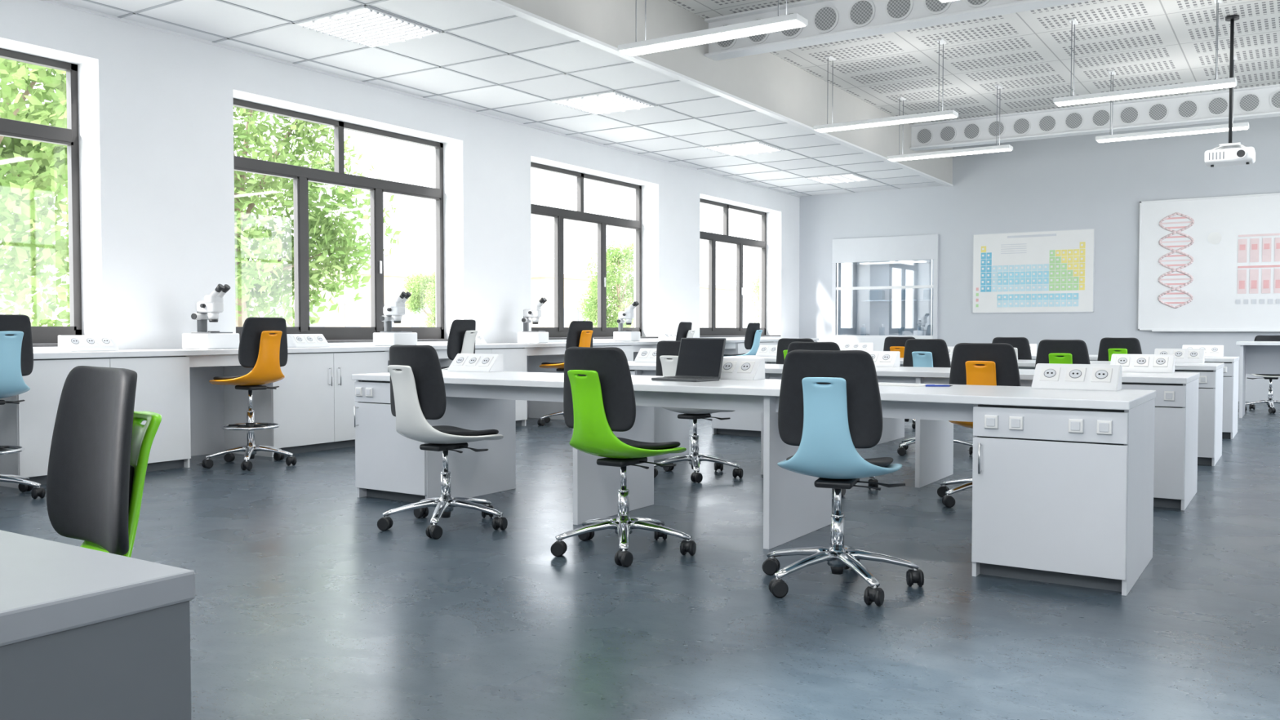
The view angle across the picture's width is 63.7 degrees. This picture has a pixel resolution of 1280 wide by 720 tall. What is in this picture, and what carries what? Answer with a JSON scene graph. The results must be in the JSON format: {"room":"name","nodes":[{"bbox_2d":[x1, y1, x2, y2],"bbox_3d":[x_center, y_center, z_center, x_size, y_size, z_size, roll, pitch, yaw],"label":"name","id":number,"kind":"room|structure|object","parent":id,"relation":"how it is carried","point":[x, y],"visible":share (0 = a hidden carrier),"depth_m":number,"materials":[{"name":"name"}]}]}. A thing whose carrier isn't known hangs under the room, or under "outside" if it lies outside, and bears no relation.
{"room":"science classroom","nodes":[
{"label":"science classroom","id":0,"kind":"room"},
{"bbox_2d":[0,0,799,351],"bbox_3d":[-2.365,-1.370,10.963,0.420,4.180,19.300,1,2,33],"label":"wall","id":1,"kind":"structure","parent":0,"point":[156,108],"depth_m":8.81,"materials":[{"name":"paint"}]},
{"bbox_2d":[0,48,81,346],"bbox_3d":[-5.055,-1.163,6.763,0.370,2.180,2.880,1,2,33],"label":"window","id":2,"kind":"structure","parent":1,"relation":"in","point":[42,336],"depth_m":7.97,"materials":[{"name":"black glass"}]},
{"bbox_2d":[233,97,448,342],"bbox_3d":[-2.860,-1.265,10.154,0.370,2.180,2.860,1,2,33],"label":"window","id":3,"kind":"structure","parent":1,"relation":"in","point":[300,175],"depth_m":10.27,"materials":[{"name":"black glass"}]},
{"bbox_2d":[40,0,935,197],"bbox_3d":[-1.060,-2.694,10.078,2.690,0.020,18.700,1,2,33],"label":"grid","id":4,"kind":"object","parent":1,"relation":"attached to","point":[120,18],"depth_m":10.01,"materials":[{"name":"white metal"}]},
{"bbox_2d":[530,162,658,339],"bbox_3d":[-0.668,-1.367,13.540,0.370,2.180,2.870,1,2,33],"label":"window","id":5,"kind":"structure","parent":1,"relation":"in","point":[558,331],"depth_m":13.79,"materials":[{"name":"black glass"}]},
{"bbox_2d":[699,198,780,337],"bbox_3d":[1.534,-1.469,16.944,0.370,2.180,2.880,1,2,33],"label":"window","id":6,"kind":"structure","parent":1,"relation":"in","point":[712,331],"depth_m":17.30,"materials":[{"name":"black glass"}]},
{"bbox_2d":[55,0,943,195],"bbox_3d":[-1.060,-2.729,10.077,2.690,0.050,18.700,1,2,33],"label":"ceiling","id":7,"kind":"structure","parent":0,"point":[514,34],"depth_m":9.86,"materials":[{"name":"tile"}]},
{"bbox_2d":[295,5,439,47],"bbox_3d":[-2.155,-2.631,8.191,0.794,0.030,0.794,1,2,33],"label":"recessed light","id":8,"kind":"object","parent":7,"relation":"in","point":[366,26],"visible":1,"depth_m":8.14,"materials":[{"name":"white plastic"}]},
{"bbox_2d":[551,91,654,114],"bbox_3d":[-0.385,-2.713,10.927,0.794,0.030,0.794,1,2,33],"label":"recessed light","id":9,"kind":"object","parent":7,"relation":"in","point":[609,102],"visible":1,"depth_m":10.86,"materials":[{"name":"white plastic"}]},
{"bbox_2d":[704,140,784,155],"bbox_3d":[1.386,-2.795,13.663,0.794,0.030,0.794,1,2,33],"label":"recessed light","id":10,"kind":"object","parent":7,"relation":"in","point":[757,147],"visible":1,"depth_m":13.59,"materials":[{"name":"white plastic"}]},
{"bbox_2d":[805,173,871,183],"bbox_3d":[3.157,-2.877,16.399,0.794,0.030,0.794,1,2,33],"label":"recessed light","id":11,"kind":"object","parent":7,"relation":"in","point":[833,179],"visible":1,"depth_m":16.31,"materials":[{"name":"white plastic"}]},
{"bbox_2d":[0,401,1279,719],"bbox_3d":[2.824,0.861,8.326,12.070,0.120,20.400,1,2,33],"label":"floor","id":12,"kind":"structure","parent":0,"point":[302,607],"depth_m":3.91,"materials":[{"name":"grey concrete"}]},
{"bbox_2d":[0,314,45,498],"bbox_3d":[-4.049,0.290,6.349,0.689,1.138,0.660,1,2,31],"label":"stool","id":13,"kind":"object","parent":12,"relation":"on","point":[16,351],"visible":1,"depth_m":6.27,"materials":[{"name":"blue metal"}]},
{"bbox_2d":[0,529,195,719],"bbox_3d":[-2.595,0.604,2.037,4.390,0.770,0.870,1,2,33],"label":"desk","id":14,"kind":"object","parent":12,"relation":"on","point":[86,633],"visible":1,"depth_m":1.13,"materials":[{"name":"grey laminate"}]},
{"bbox_2d":[46,365,161,557],"bbox_3d":[-1.309,0.505,2.027,0.666,0.969,0.687,2,2,43],"label":"swivel chair","id":15,"kind":"object","parent":12,"relation":"on","point":[100,447],"visible":0.75,"depth_m":2.19,"materials":[{"name":"black leather"}]},
{"bbox_2d":[201,316,296,471],"bbox_3d":[-3.010,0.242,7.953,0.689,1.138,0.660,1,2,39],"label":"stool","id":16,"kind":"object","parent":12,"relation":"on","point":[263,343],"visible":1,"depth_m":7.78,"materials":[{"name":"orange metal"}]},
{"bbox_2d":[0,337,818,488],"bbox_3d":[-1.648,0.272,11.084,0.700,0.890,16.400,1,2,33],"label":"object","id":17,"kind":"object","parent":12,"relation":"on","point":[313,406],"depth_m":8.55,"materials":[{"name":"white laminate"}]},
{"bbox_2d":[57,334,119,351],"bbox_3d":[-3.987,-0.122,7.462,0.148,0.115,0.370,1,2,33],"label":"console","id":18,"kind":"object","parent":17,"relation":"on","point":[83,342],"visible":1,"depth_m":7.42,"materials":[{"name":"white plastic"}]},
{"bbox_2d":[182,284,239,349],"bbox_3d":[-3.442,-0.350,8.300,0.278,0.520,0.380,1,2,18],"label":"microscope","id":19,"kind":"object","parent":17,"relation":"on","point":[210,309],"visible":0.99,"depth_m":8.24,"materials":[{"name":"white plastic"}]},
{"bbox_2d":[286,333,329,347],"bbox_3d":[-2.928,-0.172,9.099,0.148,0.115,0.370,1,2,33],"label":"console","id":20,"kind":"object","parent":17,"relation":"on","point":[294,340],"visible":0.98,"depth_m":9.05,"materials":[{"name":"white plastic"}]},
{"bbox_2d":[373,291,417,346],"bbox_3d":[-2.356,-0.400,9.977,0.278,0.520,0.380,1,2,23],"label":"microscope","id":21,"kind":"object","parent":17,"relation":"on","point":[394,312],"visible":1,"depth_m":9.91,"materials":[{"name":"white plastic"}]},
{"bbox_2d":[475,333,486,344],"bbox_3d":[-1.787,-0.225,10.861,0.148,0.115,0.370,1,2,33],"label":"console","id":22,"kind":"object","parent":17,"relation":"on","point":[479,340],"visible":0.35,"depth_m":10.93,"materials":[{"name":"white plastic"}]},
{"bbox_2d":[517,297,548,342],"bbox_3d":[-1.203,-0.454,11.759,0.278,0.520,0.380,0,2,13],"label":"microscope","id":23,"kind":"object","parent":17,"relation":"on","point":[535,313],"visible":1,"depth_m":11.69,"materials":[{"name":"white plastic"}]},
{"bbox_2d":[613,301,639,341],"bbox_3d":[-0.155,-0.502,13.377,0.278,0.520,0.380,1,2,18],"label":"microscope","id":24,"kind":"object","parent":17,"relation":"on","point":[628,314],"visible":1,"depth_m":13.30,"materials":[{"name":"white plastic"}]},
{"bbox_2d":[658,332,676,340],"bbox_3d":[0.412,-0.327,14.260,0.148,0.115,0.370,1,2,33],"label":"console","id":25,"kind":"object","parent":17,"relation":"on","point":[662,335],"visible":0.91,"depth_m":14.14,"materials":[{"name":"white plastic"}]},
{"bbox_2d":[377,344,507,539],"bbox_3d":[-1.023,0.401,5.479,0.660,0.969,0.687,1,2,36],"label":"swivel chair","id":26,"kind":"object","parent":12,"relation":"on","point":[417,386],"visible":1,"depth_m":5.25,"materials":[{"name":"silver metal"}]},
{"bbox_2d":[440,319,477,369],"bbox_3d":[-1.849,0.188,9.748,0.689,1.138,0.660,1,2,28],"label":"stool","id":27,"kind":"object","parent":12,"relation":"on","point":[462,334],"visible":0.32,"depth_m":9.53,"materials":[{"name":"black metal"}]},
{"bbox_2d":[537,320,592,426],"bbox_3d":[-0.810,0.140,11.353,0.689,1.138,0.660,1,2,41],"label":"stool","id":28,"kind":"object","parent":12,"relation":"on","point":[580,334],"visible":0.56,"depth_m":11.13,"materials":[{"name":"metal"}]},
{"bbox_2d":[550,346,696,567],"bbox_3d":[-0.069,0.419,4.874,0.660,0.969,0.687,1,2,35],"label":"swivel chair","id":29,"kind":"object","parent":12,"relation":"on","point":[599,397],"visible":1,"depth_m":4.65,"materials":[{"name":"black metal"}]},
{"bbox_2d":[675,321,694,341],"bbox_3d":[0.367,0.085,13.172,0.689,1.138,0.660,1,2,28],"label":"stool","id":30,"kind":"object","parent":12,"relation":"on","point":[684,330],"visible":0.3,"depth_m":12.95,"materials":[{"name":"fabric"}]},
{"bbox_2d":[653,340,742,483],"bbox_3d":[0.402,0.344,7.367,0.660,0.969,0.687,1,2,37],"label":"swivel chair","id":31,"kind":"object","parent":12,"relation":"on","point":[667,351],"visible":0.48,"depth_m":7.25,"materials":[{"name":"silver metal"}]},
{"bbox_2d":[723,322,762,356],"bbox_3d":[1.427,0.036,14.809,0.689,1.138,0.660,1,2,35],"label":"stool","id":32,"kind":"object","parent":12,"relation":"on","point":[753,334],"visible":0.6,"depth_m":14.58,"materials":[{"name":"fabric"}]},
{"bbox_2d":[351,369,1156,595],"bbox_3d":[0.284,0.498,5.556,4.390,0.770,0.870,1,2,33],"label":"desk","id":33,"kind":"object","parent":12,"relation":"on","point":[1063,479],"visible":0.73,"depth_m":4.50,"materials":[{"name":"grey laminate"}]},
{"bbox_2d":[447,353,503,372],"bbox_3d":[-1.092,0.018,6.821,0.370,0.115,0.148,1,2,33],"label":"console","id":34,"kind":"object","parent":33,"relation":"on","point":[472,362],"visible":1,"depth_m":6.78,"materials":[{"name":"white plastic"}]},
{"bbox_2d":[651,337,726,382],"bbox_3d":[0.267,-0.004,5.636,0.310,0.230,0.271,1,2,41],"label":"laptop","id":35,"kind":"object","parent":33,"relation":"on","point":[700,359],"visible":1,"depth_m":5.68,"materials":[{"name":"black plastic"}]},
{"bbox_2d":[719,357,764,380],"bbox_3d":[0.503,0.049,5.790,0.370,0.115,0.148,1,2,33],"label":"console","id":36,"kind":"object","parent":33,"relation":"on","point":[744,369],"visible":0.6,"depth_m":5.72,"materials":[{"name":"white plastic"}]},
{"bbox_2d":[878,382,925,386],"bbox_3d":[1.182,0.122,5.238,0.572,0.001,0.264,1,2,33],"label":"paper sheets","id":37,"kind":"object","parent":33,"relation":"on","point":[879,384],"visible":0.31,"depth_m":5.15,"materials":[{"name":"white paper"}]},
{"bbox_2d":[924,384,952,386],"bbox_3d":[1.451,0.124,5.002,0.130,0.010,0.009,0,2,3],"label":"pen","id":38,"kind":"object","parent":33,"relation":"on","point":[926,385],"visible":1,"depth_m":5.00,"materials":[{"name":"plastic"}]},
{"bbox_2d":[1031,363,1122,391],"bbox_3d":[2.031,0.078,4.802,0.370,0.115,0.148,1,2,33],"label":"console","id":39,"kind":"object","parent":33,"relation":"on","point":[1097,377],"visible":1,"depth_m":4.77,"materials":[{"name":"white plastic"}]},
{"bbox_2d":[776,337,813,364],"bbox_3d":[1.495,0.287,9.279,0.660,0.969,0.687,1,2,31],"label":"swivel chair","id":40,"kind":"object","parent":12,"relation":"on","point":[783,344],"visible":0.1,"depth_m":9.10,"materials":[{"name":"black fabric"}]},
{"bbox_2d":[786,341,878,496],"bbox_3d":[1.224,0.362,6.800,0.660,0.969,0.687,1,2,29],"label":"swivel chair","id":41,"kind":"object","parent":12,"relation":"on","point":[796,345],"visible":0.13,"depth_m":6.55,"materials":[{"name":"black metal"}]},
{"bbox_2d":[762,349,924,606],"bbox_3d":[0.812,0.439,4.221,0.666,0.969,0.687,1,2,21],"label":"swivel chair","id":42,"kind":"object","parent":12,"relation":"on","point":[830,404],"visible":1,"depth_m":3.98,"materials":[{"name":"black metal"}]},
{"bbox_2d":[831,234,938,351],"bbox_3d":[4.448,-0.817,18.199,1.880,2.640,0.920,1,2,33],"label":"fume hood","id":43,"kind":"object","parent":12,"relation":"on","point":[882,287],"visible":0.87,"depth_m":18.34,"materials":[{"name":"clear glass"}]},
{"bbox_2d":[883,336,915,428],"bbox_3d":[2.890,0.231,11.139,0.660,0.969,0.687,1,2,33],"label":"swivel chair","id":44,"kind":"object","parent":12,"relation":"on","point":[891,343],"visible":0.21,"depth_m":10.89,"materials":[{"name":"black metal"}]},
{"bbox_2d":[627,360,1199,511],"bbox_3d":[1.517,0.441,7.462,4.390,0.770,0.870,1,2,33],"label":"desk","id":45,"kind":"object","parent":12,"relation":"on","point":[1176,399],"visible":0.2,"depth_m":6.49,"materials":[{"name":"grey laminate"}]},
{"bbox_2d":[634,348,656,362],"bbox_3d":[0.141,-0.039,8.726,0.370,0.115,0.148,1,2,33],"label":"console","id":46,"kind":"object","parent":45,"relation":"on","point":[644,355],"visible":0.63,"depth_m":8.74,"materials":[{"name":"white plastic"}]},
{"bbox_2d":[865,351,900,367],"bbox_3d":[1.736,-0.009,7.695,0.370,0.115,0.148,1,2,33],"label":"console","id":47,"kind":"object","parent":45,"relation":"on","point":[881,358],"visible":0.41,"depth_m":7.62,"materials":[{"name":"white plastic"}]},
{"bbox_2d":[1110,353,1174,373],"bbox_3d":[3.264,0.021,6.707,0.370,0.115,0.148,1,2,33],"label":"console","id":48,"kind":"object","parent":45,"relation":"on","point":[1150,363],"visible":0.97,"depth_m":6.67,"materials":[{"name":"white plastic"}]},
{"bbox_2d":[897,338,973,455],"bbox_3d":[2.481,0.305,8.666,0.660,0.969,0.687,1,2,35],"label":"swivel chair","id":49,"kind":"object","parent":12,"relation":"on","point":[918,353],"visible":0.32,"depth_m":8.41,"materials":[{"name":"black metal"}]},
{"bbox_2d":[711,355,1224,466],"bbox_3d":[2.767,0.383,9.392,4.390,0.770,0.870,1,2,33],"label":"desk","id":50,"kind":"object","parent":12,"relation":"on","point":[741,423],"visible":0.2,"depth_m":8.31,"materials":[{"name":"grey laminate"}]},
{"bbox_2d":[755,344,777,356],"bbox_3d":[1.390,-0.097,10.657,0.370,0.115,0.148,1,2,33],"label":"console","id":51,"kind":"object","parent":50,"relation":"on","point":[763,349],"visible":0.68,"depth_m":10.67,"materials":[{"name":"white plastic"}]},
{"bbox_2d":[946,346,954,359],"bbox_3d":[2.986,-0.066,9.625,0.370,0.115,0.148,1,2,33],"label":"console","id":52,"kind":"object","parent":50,"relation":"on","point":[950,348],"visible":0.16,"depth_m":9.66,"materials":[{"name":"white plastic"}]},
{"bbox_2d":[1154,348,1204,363],"bbox_3d":[4.514,-0.037,8.637,0.370,0.115,0.148,1,2,33],"label":"console","id":53,"kind":"object","parent":50,"relation":"on","point":[1181,355],"visible":0.83,"depth_m":8.59,"materials":[{"name":"white plastic"}]},
{"bbox_2d":[937,342,1021,507],"bbox_3d":[2.117,0.379,6.210,0.660,0.969,0.687,1,2,30],"label":"swivel chair","id":54,"kind":"object","parent":12,"relation":"on","point":[971,363],"visible":0.39,"depth_m":5.95,"materials":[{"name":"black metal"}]},
{"bbox_2d":[991,337,1031,359],"bbox_3d":[3.819,0.250,10.515,0.660,0.969,0.687,1,2,30],"label":"swivel chair","id":55,"kind":"object","parent":12,"relation":"on","point":[1021,346],"visible":0.07,"depth_m":10.23,"materials":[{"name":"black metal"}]},
{"bbox_2d":[1035,339,1090,367],"bbox_3d":[3.353,0.323,8.102,0.660,0.969,0.687,1,2,31],"label":"swivel chair","id":56,"kind":"object","parent":12,"relation":"on","point":[1049,351],"visible":0.28,"depth_m":7.83,"materials":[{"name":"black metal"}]},
{"bbox_2d":[1097,337,1142,360],"bbox_3d":[4.687,0.266,9.977,0.660,0.969,0.687,1,2,36],"label":"swivel chair","id":57,"kind":"object","parent":12,"relation":"on","point":[1108,346],"visible":0.31,"depth_m":9.74,"materials":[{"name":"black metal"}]},
{"bbox_2d":[1031,354,1239,439],"bbox_3d":[4.021,0.325,11.330,4.390,0.770,0.870,1,2,33],"label":"desk","id":58,"kind":"object","parent":12,"relation":"on","point":[1230,372],"visible":0.11,"depth_m":9.84,"materials":[{"name":"grey laminate"}]},
{"bbox_2d":[840,342,873,351],"bbox_3d":[2.645,-0.156,12.595,0.370,0.115,0.148,1,2,33],"label":"console","id":59,"kind":"object","parent":58,"relation":"on","point":[846,345],"visible":0.96,"depth_m":12.56,"materials":[{"name":"white plastic"}]},
{"bbox_2d":[1029,343,1036,354],"bbox_3d":[4.240,-0.125,11.564,0.370,0.115,0.148,1,2,33],"label":"console","id":60,"kind":"object","parent":58,"relation":"on","point":[1033,346],"visible":0.11,"depth_m":11.47,"materials":[{"name":"white plastic"}]},
{"bbox_2d":[1182,345,1223,356],"bbox_3d":[5.769,-0.095,10.576,0.370,0.115,0.148,1,2,33],"label":"console","id":61,"kind":"object","parent":58,"relation":"on","point":[1210,350],"visible":0.52,"depth_m":10.51,"materials":[{"name":"white plastic"}]},
{"bbox_2d":[1235,341,1279,417],"bbox_3d":[8.451,0.249,11.696,2.900,0.900,0.800,1,2,33],"label":"desk","id":62,"kind":"object","parent":12,"relation":"on","point":[1255,357],"visible":1,"depth_m":12.54,"materials":[{"name":"grey laminate"}]},
{"bbox_2d":[1244,335,1279,413],"bbox_3d":[8.011,0.172,13.096,0.660,0.969,0.687,1,2,28],"label":"swivel chair","id":63,"kind":"object","parent":12,"relation":"on","point":[1270,402],"visible":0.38,"depth_m":13.11,"materials":[{"name":"silver metal"}]},
{"bbox_2d":[477,0,953,186],"bbox_3d":[0.094,-2.984,9.323,0.087,0.655,18.700,1,2,33],"label":"bulkhead","id":64,"kind":"object","parent":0,"point":[766,83],"depth_m":10.62,"materials":[{"name":"white paint"}]},
{"bbox_2d":[667,0,1279,124],"bbox_3d":[3.705,-3.281,6.976,8.660,0.080,18.700,1,2,33],"label":"ceiling","id":65,"kind":"structure","parent":0,"point":[1147,43],"depth_m":11.31,"materials":[{"name":"white metal"}]},
{"bbox_2d":[617,0,808,56],"bbox_3d":[0.528,-2.866,7.913,1.560,0.806,0.200,1,2,33],"label":"pendant light","id":66,"kind":"object","parent":65,"relation":"hanging from","point":[793,20],"visible":1,"depth_m":7.84,"materials":[{"name":"white plastic"}]},
{"bbox_2d":[813,38,958,133],"bbox_3d":[2.646,-2.964,11.186,1.560,0.806,0.200,1,2,33],"label":"pendant light","id":67,"kind":"object","parent":65,"relation":"hanging from","point":[945,114],"visible":1,"depth_m":11.10,"materials":[{"name":"white plastic"}]},
{"bbox_2d":[704,0,1092,61],"bbox_3d":[4.301,-3.087,7.848,8.600,0.360,0.220,1,2,33],"label":"ceiling beam","id":68,"kind":"structure","parent":65,"relation":"attached to","point":[828,20],"depth_m":9.36,"materials":[{"name":"white metal"}]},
{"bbox_2d":[938,0,956,2],"bbox_3d":[2.660,-2.824,6.534,1.560,0.806,0.200,1,2,33],"label":"pendant light","id":69,"kind":"object","parent":65,"relation":"hanging from","point":[940,1],"visible":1,"depth_m":7.00,"materials":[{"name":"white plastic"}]},
{"bbox_2d":[886,84,1013,161],"bbox_3d":[3.950,-3.025,13.200,1.560,0.806,0.200,1,2,33],"label":"pendant light","id":70,"kind":"object","parent":65,"relation":"hanging from","point":[999,148],"visible":1,"depth_m":13.11,"materials":[{"name":"white plastic"}]},
{"bbox_2d":[1053,0,1236,106],"bbox_3d":[4.779,-2.923,9.807,1.560,0.806,0.200,1,2,33],"label":"pendant light","id":71,"kind":"object","parent":65,"relation":"hanging from","point":[1216,83],"visible":1,"depth_m":9.74,"materials":[{"name":"white plastic"}]},
{"bbox_2d":[1095,100,1228,142],"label":"pendant light","id":72,"kind":"object","parent":65,"relation":"hanging from","point":[1175,132],"depth_m":11.83,"materials":[{"name":"white plastic"}]},
{"bbox_2d":[1204,14,1255,167],"bbox_3d":[5.747,-2.613,10.025,0.420,1.438,0.349,1,2,33],"label":"ceiling projector","id":73,"kind":"object","parent":65,"relation":"hanging from","point":[1242,154],"depth_m":9.99,"materials":[{"name":"white plastic"}]},
{"bbox_2d":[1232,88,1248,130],"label":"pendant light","id":74,"kind":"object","parent":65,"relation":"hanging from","point":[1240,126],"depth_m":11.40,"materials":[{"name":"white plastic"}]},
{"bbox_2d":[799,115,1279,401],"bbox_3d":[7.709,-1.512,15.698,11.350,4.180,0.200,1,2,33],"label":"wall","id":75,"kind":"structure","parent":0,"point":[1075,182],"depth_m":16.30,"materials":[{"name":"grey paint"}]},
{"bbox_2d":[972,228,1094,313],"bbox_3d":[6.267,-1.406,16.501,1.860,1.300,0.016,1,2,33],"label":"poster","id":76,"kind":"object","parent":75,"relation":"attached to","point":[1049,271],"visible":1,"depth_m":16.47,"materials":[{"name":"white paper"}]},
{"bbox_2d":[1137,192,1279,332],"bbox_3d":[9.317,-1.380,14.478,4.200,1.970,0.100,1,2,33],"label":"whiteboard","id":77,"kind":"object","parent":75,"relation":"attached to","point":[1211,264],"visible":1,"depth_m":15.12,"materials":[{"name":"white plastic"}]},
{"bbox_2d":[909,84,1279,151],"bbox_3d":[7.669,-3.243,13.051,8.600,0.360,0.220,1,2,33],"label":"ceiling beam","id":78,"kind":"structure","parent":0,"point":[1262,101],"depth_m":13.92,"materials":[{"name":"white metal"}]},
{"label":"outside","id":79,"kind":"structure","parent":0,"visible":0},
{"bbox_3d":[-4.944,-0.340,56.809,190.000,0.370,210.000,1,2,33],"label":"ground","id":80,"kind":"structure","parent":79,"visible":0},
{"bbox_2d":[0,57,70,326],"bbox_3d":[-9.716,-2.921,14.866,5.159,7.365,5.074,0,2,-6],"label":"tree","id":81,"kind":"object","parent":80,"relation":"on","point":[32,169],"visible":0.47,"depth_m":14.29,"materials":[{"name":"green plant"}]},
{"bbox_2d":[0,256,435,327],"bbox_3d":[-22.180,-2.924,59.547,10.600,4.630,24.600,1,2,33],"label":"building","id":82,"kind":"structure","parent":80,"relation":"on","point":[357,313],"depth_m":58.83,"materials":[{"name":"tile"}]},
{"bbox_2d":[66,106,401,326],"bbox_3d":[-7.729,-3.249,19.987,5.548,7.723,4.838,-2,2,-42],"label":"tree","id":83,"kind":"object","parent":80,"relation":"on","point":[328,243],"visible":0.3,"depth_m":19.97,"materials":[{"name":"green plant"}]},
{"bbox_2d":[402,269,435,327],"bbox_3d":[-8.324,-1.988,42.168,2.537,3.682,2.579,-1,2,-34],"label":"tree","id":84,"kind":"object","parent":80,"relation":"on","point":[414,300],"visible":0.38,"depth_m":41.72,"materials":[{"name":"green plant"}]},
{"bbox_2d":[577,240,634,327],"bbox_3d":[-1.009,-2.901,48.232,3.734,5.198,3.257,0,2,-11],"label":"tree","id":85,"kind":"object","parent":80,"relation":"on","point":[623,260],"visible":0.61,"depth_m":47.81,"materials":[{"name":"green plant"}]},
{"bbox_2d":[531,272,736,328],"bbox_3d":[-3.119,-3.897,85.310,10.600,5.030,28.600,1,2,33],"label":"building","id":86,"kind":"structure","parent":80,"relation":"on","point":[542,283],"depth_m":73.94,"materials":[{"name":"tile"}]},
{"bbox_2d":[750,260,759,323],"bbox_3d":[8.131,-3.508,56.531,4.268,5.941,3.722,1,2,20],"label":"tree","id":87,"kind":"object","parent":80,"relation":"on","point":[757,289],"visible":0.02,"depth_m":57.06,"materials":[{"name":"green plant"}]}
]}

